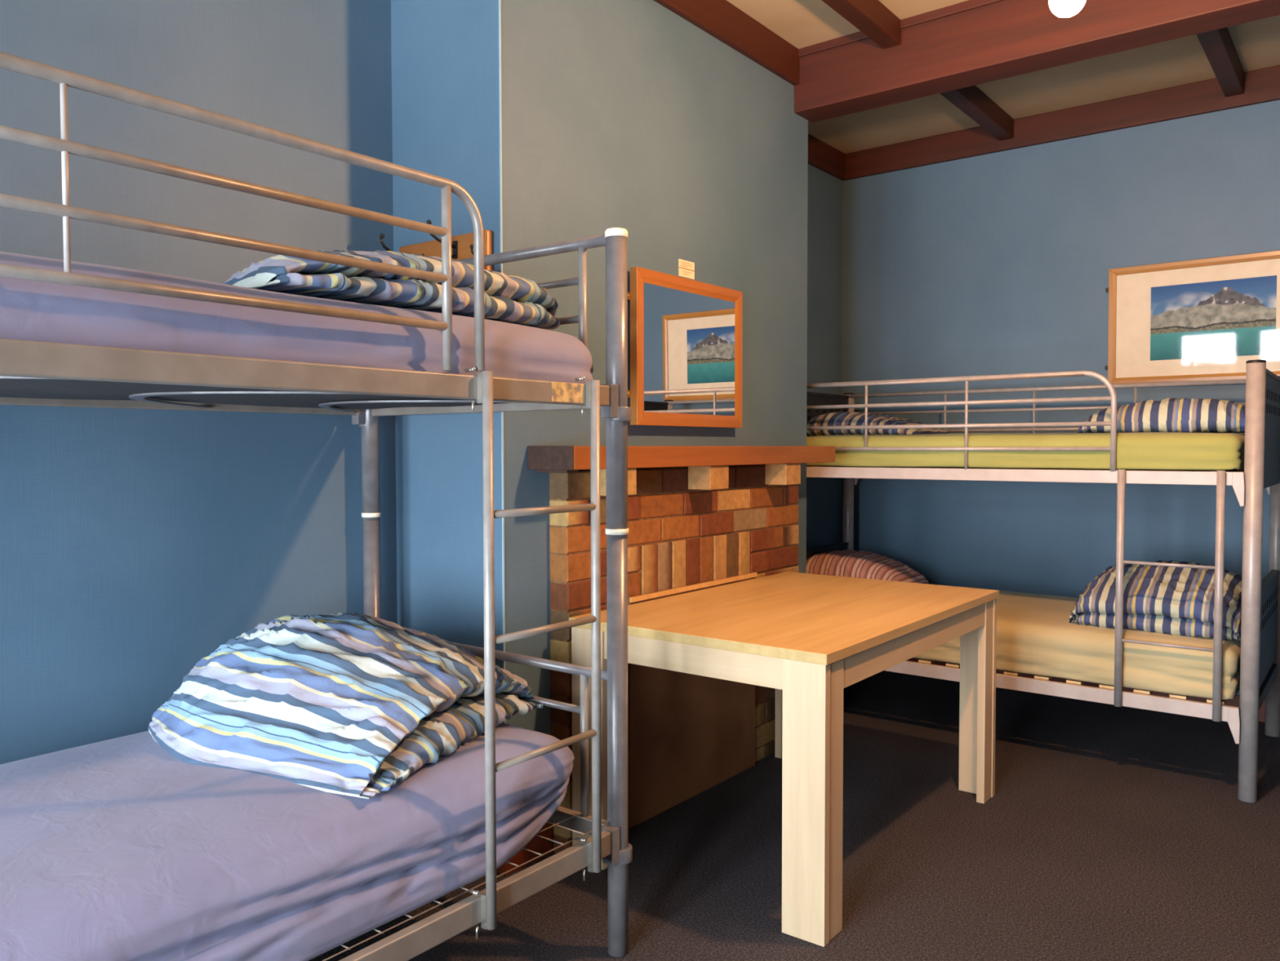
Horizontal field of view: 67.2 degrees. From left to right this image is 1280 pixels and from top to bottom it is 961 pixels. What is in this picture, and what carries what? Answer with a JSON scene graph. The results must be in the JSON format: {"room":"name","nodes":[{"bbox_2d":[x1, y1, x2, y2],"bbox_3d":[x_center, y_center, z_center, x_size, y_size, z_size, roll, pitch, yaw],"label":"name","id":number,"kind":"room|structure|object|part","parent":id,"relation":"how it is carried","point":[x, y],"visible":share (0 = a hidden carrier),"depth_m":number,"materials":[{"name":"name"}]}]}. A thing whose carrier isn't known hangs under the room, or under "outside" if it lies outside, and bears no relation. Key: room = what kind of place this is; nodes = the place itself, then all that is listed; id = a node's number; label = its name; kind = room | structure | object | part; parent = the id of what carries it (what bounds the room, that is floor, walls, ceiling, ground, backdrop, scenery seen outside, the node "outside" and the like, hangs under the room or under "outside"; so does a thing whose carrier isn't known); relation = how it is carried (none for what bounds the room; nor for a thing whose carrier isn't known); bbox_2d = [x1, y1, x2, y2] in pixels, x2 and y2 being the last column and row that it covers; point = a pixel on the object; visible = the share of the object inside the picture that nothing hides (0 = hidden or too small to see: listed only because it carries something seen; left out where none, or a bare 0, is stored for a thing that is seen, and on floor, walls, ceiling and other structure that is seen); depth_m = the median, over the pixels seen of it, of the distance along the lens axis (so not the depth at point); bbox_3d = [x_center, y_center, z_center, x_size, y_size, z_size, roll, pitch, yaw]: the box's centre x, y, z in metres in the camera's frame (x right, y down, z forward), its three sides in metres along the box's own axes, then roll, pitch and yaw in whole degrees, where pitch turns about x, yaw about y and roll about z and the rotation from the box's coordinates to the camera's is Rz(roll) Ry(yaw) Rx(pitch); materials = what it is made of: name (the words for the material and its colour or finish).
{"room":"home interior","nodes":[
{"label":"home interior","id":0,"kind":"room"},
{"bbox_2d":[0,0,843,764],"bbox_3d":[-0.946,-0.324,3.064,0.120,3.000,7.100,1,2,38],"label":"wall","id":1,"kind":"structure","parent":0,"point":[135,544],"depth_m":2.60,"materials":[{"name":"blue paint"}]},
{"bbox_2d":[808,133,844,179],"bbox_3d":[0.788,-1.824,5.134,0.028,0.150,1.324,1,2,38],"label":"trim","id":2,"kind":"structure","parent":1,"relation":"attached to","point":[822,156],"depth_m":5.46,"materials":[{"name":"brown wood"}]},
{"bbox_2d":[391,0,808,735],"bbox_3d":[-0.025,-0.349,3.746,0.500,3.000,1.893,1,2,38],"label":"wall","id":3,"kind":"structure","parent":0,"point":[629,115],"depth_m":3.10,"materials":[{"name":"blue paint"}]},
{"bbox_2d":[379,219,493,271],"bbox_3d":[-0.636,-0.689,2.920,0.408,0.158,0.139,1,2,38],"label":"coat rack","id":4,"kind":"object","parent":3,"relation":"attached to","point":[462,245],"visible":0.4,"depth_m":2.90,"materials":[{"name":"brown wood"}]},
{"bbox_2d":[498,0,505,722],"bbox_3d":[-0.407,-0.297,2.845,0.005,2.740,0.005,1,2,38],"label":"trim","id":5,"kind":"structure","parent":3,"relation":"attached to","point":[500,1],"depth_m":2.83,"materials":[{"name":"white paint"}]},
{"bbox_2d":[496,821,552,875],"bbox_3d":[-0.017,1.095,3.791,0.515,0.110,1.923,1,2,38],"label":"baseboard","id":6,"kind":"structure","parent":3,"relation":"attached to","point":[537,844],"depth_m":2.97,"materials":[{"name":"brown wood"}]},
{"bbox_2d":[627,266,742,427],"bbox_3d":[0.172,-0.467,3.546,0.050,0.536,0.696,1,2,38],"label":"wall mirror","id":7,"kind":"object","parent":3,"relation":"attached to","point":[686,335],"visible":0.97,"depth_m":3.50,"materials":[{"name":"brown wood"}]},
{"bbox_2d":[644,282,734,415],"bbox_3d":[0.184,-0.467,3.548,0.021,0.444,0.586,1,2,38],"label":"mirror glass","id":8,"kind":"object","parent":7,"relation":"on","point":[689,331],"depth_m":3.52,"materials":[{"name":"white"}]},
{"bbox_2d":[678,258,694,279],"bbox_3d":[0.173,-0.785,3.578,0.002,0.062,0.100,1,2,38],"label":"notice","id":9,"kind":"object","parent":3,"relation":"attached to","point":[686,268],"visible":1,"depth_m":3.58,"materials":[{"name":"beige paper"}]},
{"bbox_2d":[653,0,799,85],"bbox_3d":[0.133,-1.766,3.473,0.028,0.150,1.791,1,2,38],"label":"trim","id":10,"kind":"structure","parent":3,"relation":"attached to","point":[720,19],"depth_m":3.80,"materials":[{"name":"brown wood"}]},
{"bbox_2d":[794,0,1279,122],"bbox_3d":[2.801,-1.684,2.640,5.270,0.265,0.182,1,2,38],"label":"ceiling beam","id":11,"kind":"structure","parent":3,"relation":"attached to","point":[971,42],"depth_m":3.71,"materials":[{"name":"brown wood"}]},
{"bbox_2d":[308,670,1279,960],"bbox_3d":[1.384,1.283,1.314,6.010,0.100,7.100,1,2,38],"label":"floor","id":12,"kind":"structure","parent":0,"point":[1107,832],"depth_m":2.98,"materials":[{"name":"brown carpet"}]},
{"bbox_2d":[0,51,632,960],"bbox_3d":[-1.069,0.307,1.904,1.076,1.816,2.101,1,2,38],"label":"bunk bed","id":13,"kind":"object","parent":12,"relation":"on","point":[608,842],"visible":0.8,"depth_m":2.01,"materials":[{"name":"grey metal"}]},
{"bbox_3d":[-1.471,-0.198,2.198,0.026,0.050,1.980,1,2,38],"label":"rail","id":14,"kind":"part","parent":13,"relation":"part of","materials":[{"name":"silver metal"}]},
{"bbox_3d":[-0.783,-0.397,1.421,0.021,0.378,1.487,1,2,38],"label":"guard rail","id":15,"kind":"part","parent":13,"relation":"part of","materials":[{"name":"silver metal"}]},
{"bbox_2d":[0,722,574,960],"bbox_3d":[-1.078,0.745,1.910,0.965,0.257,1.938,1,2,38],"label":"mattress","id":16,"kind":"object","parent":13,"relation":"on","point":[122,848],"visible":0.73,"depth_m":1.79,"materials":[{"name":"purple fabric"}]},
{"bbox_2d":[147,611,543,798],"bbox_3d":[-0.790,0.475,2.395,0.882,0.273,0.741,1,2,22],"label":"pillow","id":17,"kind":"object","parent":16,"relation":"on","point":[355,704],"visible":0.96,"depth_m":2.17,"materials":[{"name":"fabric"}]},
{"bbox_2d":[0,251,592,409],"bbox_3d":[-1.068,-0.272,1.892,0.959,0.195,1.974,1,2,38],"label":"mattress","id":18,"kind":"object","parent":13,"relation":"on","point":[32,310],"visible":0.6,"depth_m":1.72,"materials":[{"name":"purple fabric"}]},
{"bbox_2d":[222,249,559,329],"bbox_3d":[-0.650,-0.447,2.248,0.665,0.140,0.827,1,2,36],"label":"pillow","id":19,"kind":"object","parent":18,"relation":"on","point":[515,300],"visible":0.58,"depth_m":1.98,"materials":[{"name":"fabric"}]},
{"bbox_3d":[-0.676,-0.178,1.583,0.026,0.050,1.980,1,2,38],"label":"rail","id":20,"kind":"part","parent":13,"relation":"part of","materials":[{"name":"silver metal"}]},
{"bbox_3d":[-0.840,0.277,3.017,0.054,1.798,0.054,1,2,38],"label":"post","id":21,"kind":"part","parent":13,"relation":"part of","materials":[{"name":"grey metal"}]},
{"bbox_3d":[-0.674,0.923,1.621,0.026,0.055,1.980,1,2,38],"label":"rail","id":22,"kind":"part","parent":13,"relation":"part of","materials":[{"name":"silver metal"}]},
{"bbox_3d":[-0.450,-0.220,2.696,0.951,0.060,0.024,1,2,38],"label":"rail","id":23,"kind":"part","parent":13,"relation":"part of","materials":[{"name":"silver metal"}]},
{"bbox_3d":[-0.448,0.484,2.721,0.951,0.025,0.025,1,2,38],"label":"rail","id":24,"kind":"part","parent":13,"relation":"part of","materials":[{"name":"grey metal"}]},
{"bbox_3d":[-0.450,-0.609,2.683,0.951,0.029,0.029,1,2,38],"label":"rail","id":25,"kind":"part","parent":13,"relation":"part of","materials":[{"name":"grey metal"}]},
{"bbox_3d":[-0.448,0.882,2.735,0.951,0.040,0.028,1,2,38],"label":"rail","id":26,"kind":"part","parent":13,"relation":"part of","materials":[{"name":"silver metal"}]},
{"bbox_3d":[-0.057,0.296,2.411,0.054,1.798,0.054,1,2,38],"label":"post","id":27,"kind":"part","parent":13,"relation":"part of","materials":[{"name":"grey metal"}]},
{"bbox_2d":[527,445,835,853],"bbox_3d":[0.252,0.514,3.572,0.185,1.285,1.706,1,2,38],"label":"fireplace","id":28,"kind":"object","parent":12,"relation":"on","point":[708,519],"visible":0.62,"depth_m":3.40,"materials":[{"name":"brick"}]},
{"bbox_2d":[573,445,835,470],"bbox_3d":[0.254,-0.092,3.554,0.184,0.070,1.698,1,2,38],"label":"mantel shelf","id":29,"kind":"object","parent":28,"relation":"attached to","point":[695,457],"depth_m":3.44,"materials":[{"name":"brown wood"}]},
{"bbox_2d":[627,572,756,827],"bbox_3d":[0.214,0.768,3.542,0.016,0.779,0.809,1,2,38],"label":"board","id":30,"kind":"object","parent":12,"relation":"on","point":[688,734],"visible":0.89,"depth_m":3.46,"materials":[{"name":"brown wood"}]},
{"bbox_2d":[568,571,999,946],"bbox_3d":[0.546,0.789,3.251,0.874,0.756,1.370,1,2,38],"label":"dining table","id":31,"kind":"object","parent":12,"relation":"on","point":[808,637],"visible":0.86,"depth_m":2.81,"materials":[{"name":"brown wood"}]},
{"bbox_3d":[-0.128,0.814,2.984,0.124,0.727,0.110,1,2,38],"label":"leg","id":32,"kind":"part","parent":31,"relation":"part of","materials":[{"name":"brown wood"}]},
{"bbox_3d":[0.636,0.778,3.970,0.124,0.727,0.110,1,2,38],"label":"leg","id":33,"kind":"part","parent":31,"relation":"part of","materials":[{"name":"brown wood"}]},
{"bbox_3d":[0.455,0.828,2.532,0.124,0.727,0.110,1,2,38],"label":"leg","id":34,"kind":"part","parent":31,"relation":"part of","materials":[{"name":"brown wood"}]},
{"bbox_3d":[1.220,0.793,3.518,0.124,0.727,0.110,1,2,38],"label":"leg","id":35,"kind":"part","parent":31,"relation":"part of","materials":[{"name":"brown wood"}]},
{"bbox_2d":[806,360,1279,802],"bbox_3d":[1.681,0.330,4.458,2.103,1.584,1.083,1,2,38],"label":"bunk bed","id":36,"kind":"object","parent":12,"relation":"on","point":[1260,657],"visible":0.59,"depth_m":3.76,"materials":[{"name":"silver metal"}]},
{"bbox_3d":[0.885,0.554,5.105,0.028,0.379,0.935,1,2,38],"label":"panel","id":37,"kind":"part","parent":36,"relation":"part of","materials":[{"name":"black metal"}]},
{"bbox_3d":[0.884,-0.241,5.078,0.028,0.449,0.935,1,2,38],"label":"panel","id":38,"kind":"part","parent":36,"relation":"part of","materials":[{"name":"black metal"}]},
{"bbox_3d":[1.187,0.299,5.487,0.060,1.576,0.060,1,2,38],"label":"post","id":39,"kind":"part","parent":36,"relation":"part of","materials":[{"name":"silver metal"}]},
{"bbox_3d":[1.202,-0.246,4.168,1.577,0.391,0.022,1,2,38],"label":"guard rail","id":40,"kind":"part","parent":36,"relation":"part of","materials":[{"name":"silver metal"}]},
{"bbox_2d":[806,431,1244,470],"bbox_3d":[1.671,-0.138,4.430,1.967,0.155,0.967,1,2,38],"label":"mattress","id":41,"kind":"object","parent":36,"relation":"on","point":[1144,451],"visible":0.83,"depth_m":3.86,"materials":[{"name":"yellow fabric"}]},
{"bbox_2d":[806,411,948,435],"bbox_3d":[1.176,-0.286,4.845,0.620,0.127,0.466,2,3,40],"label":"pillow","id":42,"kind":"object","parent":41,"relation":"on","point":[839,418],"visible":0.55,"depth_m":4.71,"materials":[{"name":"fabric"}]},
{"bbox_2d":[1077,397,1245,432],"bbox_3d":[2.175,-0.267,3.969,0.620,0.143,0.445,1,2,35],"label":"pillow","id":43,"kind":"object","parent":41,"relation":"on","point":[1175,415],"visible":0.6,"depth_m":3.79,"materials":[{"name":"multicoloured fabric"}]},
{"bbox_3d":[1.374,0.012,4.052,1.994,0.124,0.028,1,2,38],"label":"rail","id":44,"kind":"part","parent":36,"relation":"part of","materials":[{"name":"silver metal"}]},
{"bbox_3d":[1.376,0.865,4.081,1.994,0.128,0.028,1,2,38],"label":"rail","id":45,"kind":"part","parent":36,"relation":"part of","materials":[{"name":"silver metal"}]},
{"bbox_3d":[2.002,-0.017,4.861,1.994,0.124,0.028,1,2,38],"label":"rail","id":46,"kind":"part","parent":36,"relation":"part of","materials":[{"name":"silver metal"}]},
{"bbox_2d":[913,585,1240,699],"bbox_3d":[1.673,0.670,4.457,1.966,0.216,0.968,1,2,38],"label":"mattress","id":47,"kind":"object","parent":36,"relation":"on","point":[1035,634],"visible":0.3,"depth_m":3.80,"materials":[{"name":"beige fabric"}]},
{"bbox_2d":[805,549,928,583],"bbox_3d":[1.153,0.463,5.085,0.624,0.175,0.458,1,2,36],"label":"pillow","id":48,"kind":"object","parent":47,"relation":"on","point":[847,563],"visible":0.54,"depth_m":4.95,"materials":[{"name":"pink fabric"}]},
{"bbox_2d":[1068,560,1241,640],"bbox_3d":[2.157,0.465,3.968,0.602,0.254,0.626,1,2,38],"label":"pillow","id":49,"kind":"object","parent":47,"relation":"on","point":[1172,600],"visible":0.8,"depth_m":3.77,"materials":[{"name":"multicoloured fabric"}]},
{"bbox_3d":[2.196,0.367,3.457,0.060,1.576,0.060,1,2,38],"label":"post","id":50,"kind":"part","parent":36,"relation":"part of","materials":[{"name":"silver metal"}]},
{"bbox_3d":[2.500,0.838,3.864,0.028,0.040,0.935,1,2,38],"label":"rail","id":51,"kind":"part","parent":36,"relation":"part of","materials":[{"name":"black metal"}]},
{"bbox_3d":[2.499,0.594,3.855,0.028,0.379,0.935,1,2,38],"label":"panel","id":52,"kind":"part","parent":36,"relation":"part of","materials":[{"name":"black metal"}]},
{"bbox_3d":[2.498,-0.201,3.828,0.028,0.449,0.935,1,2,38],"label":"panel","id":53,"kind":"part","parent":36,"relation":"part of","materials":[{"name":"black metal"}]},
{"bbox_3d":[2.801,0.340,4.237,0.060,1.576,0.060,1,2,38],"label":"post","id":54,"kind":"part","parent":36,"relation":"part of","materials":[{"name":"silver metal"}]},
{"bbox_2d":[726,0,1279,153],"bbox_3d":[1.379,-1.815,1.208,6.010,0.100,7.100,1,2,38],"label":"ceiling","id":55,"kind":"structure","parent":0,"point":[802,24],"depth_m":4.47,"materials":[{"name":"beige paint"}]},
{"bbox_2d":[822,0,900,48],"bbox_3d":[-0.581,-1.733,1.836,0.075,0.100,5.230,1,2,38],"label":"beam","id":56,"kind":"structure","parent":55,"relation":"attached to","point":[872,18],"depth_m":3.71,"materials":[{"name":"brown wood"}]},
{"bbox_2d":[1048,0,1085,17],"bbox_3d":[1.024,-1.457,2.296,0.090,0.688,0.090,1,2,38],"label":"pendant lamp","id":57,"kind":"object","parent":55,"relation":"hanging from","point":[1060,8],"visible":1,"depth_m":2.29,"materials":[{"name":"beige plastic"}]},
{"bbox_2d":[840,99,1279,698],"bbox_3d":[3.519,-0.364,4.018,5.770,3.000,0.120,1,2,38],"label":"wall","id":58,"kind":"structure","parent":0,"point":[999,263],"depth_m":5.05,"materials":[{"name":"blue paint"}]},
{"bbox_2d":[939,85,1013,140],"bbox_3d":[1.534,-1.831,4.563,0.075,0.100,1.312,1,2,38],"label":"ceiling beam","id":59,"kind":"structure","parent":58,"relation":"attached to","point":[972,101],"depth_m":4.72,"materials":[{"name":"brown wood"}]},
{"bbox_2d":[841,65,1279,180],"bbox_3d":[3.472,-1.787,3.910,5.770,0.150,0.028,1,2,38],"label":"trim","id":60,"kind":"structure","parent":58,"relation":"attached to","point":[1262,85],"depth_m":4.88,"materials":[{"name":"brown wood"}]},
{"bbox_2d":[1105,250,1279,384],"bbox_3d":[2.682,-0.752,4.518,0.924,0.572,0.064,2,3,39],"label":"framed picture","id":61,"kind":"object","parent":58,"relation":"attached to","point":[1202,319],"visible":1,"depth_m":4.55,"materials":[{"name":"brown wood"}]},
{"bbox_2d":[1150,275,1276,360],"bbox_3d":[2.673,-0.753,4.506,0.511,0.353,0.001,2,4,39],"label":"print","id":62,"kind":"object","parent":61,"relation":"attached to","point":[1232,317],"depth_m":4.50},
{"bbox_2d":[1196,26,1244,97],"bbox_3d":[2.348,-1.810,3.933,0.075,0.100,1.312,1,2,38],"label":"ceiling beam","id":63,"kind":"structure","parent":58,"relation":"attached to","point":[1218,46],"depth_m":4.07,"materials":[{"name":"brown wood"}]},
{"bbox_2d":[906,657,1265,722],"bbox_3d":[3.481,1.081,4.014,5.770,0.110,0.015,1,2,38],"label":"bed slats","id":64,"kind":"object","parent":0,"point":[1230,702],"depth_m":4.80,"materials":[{"name":"brown wood"}]}
]}

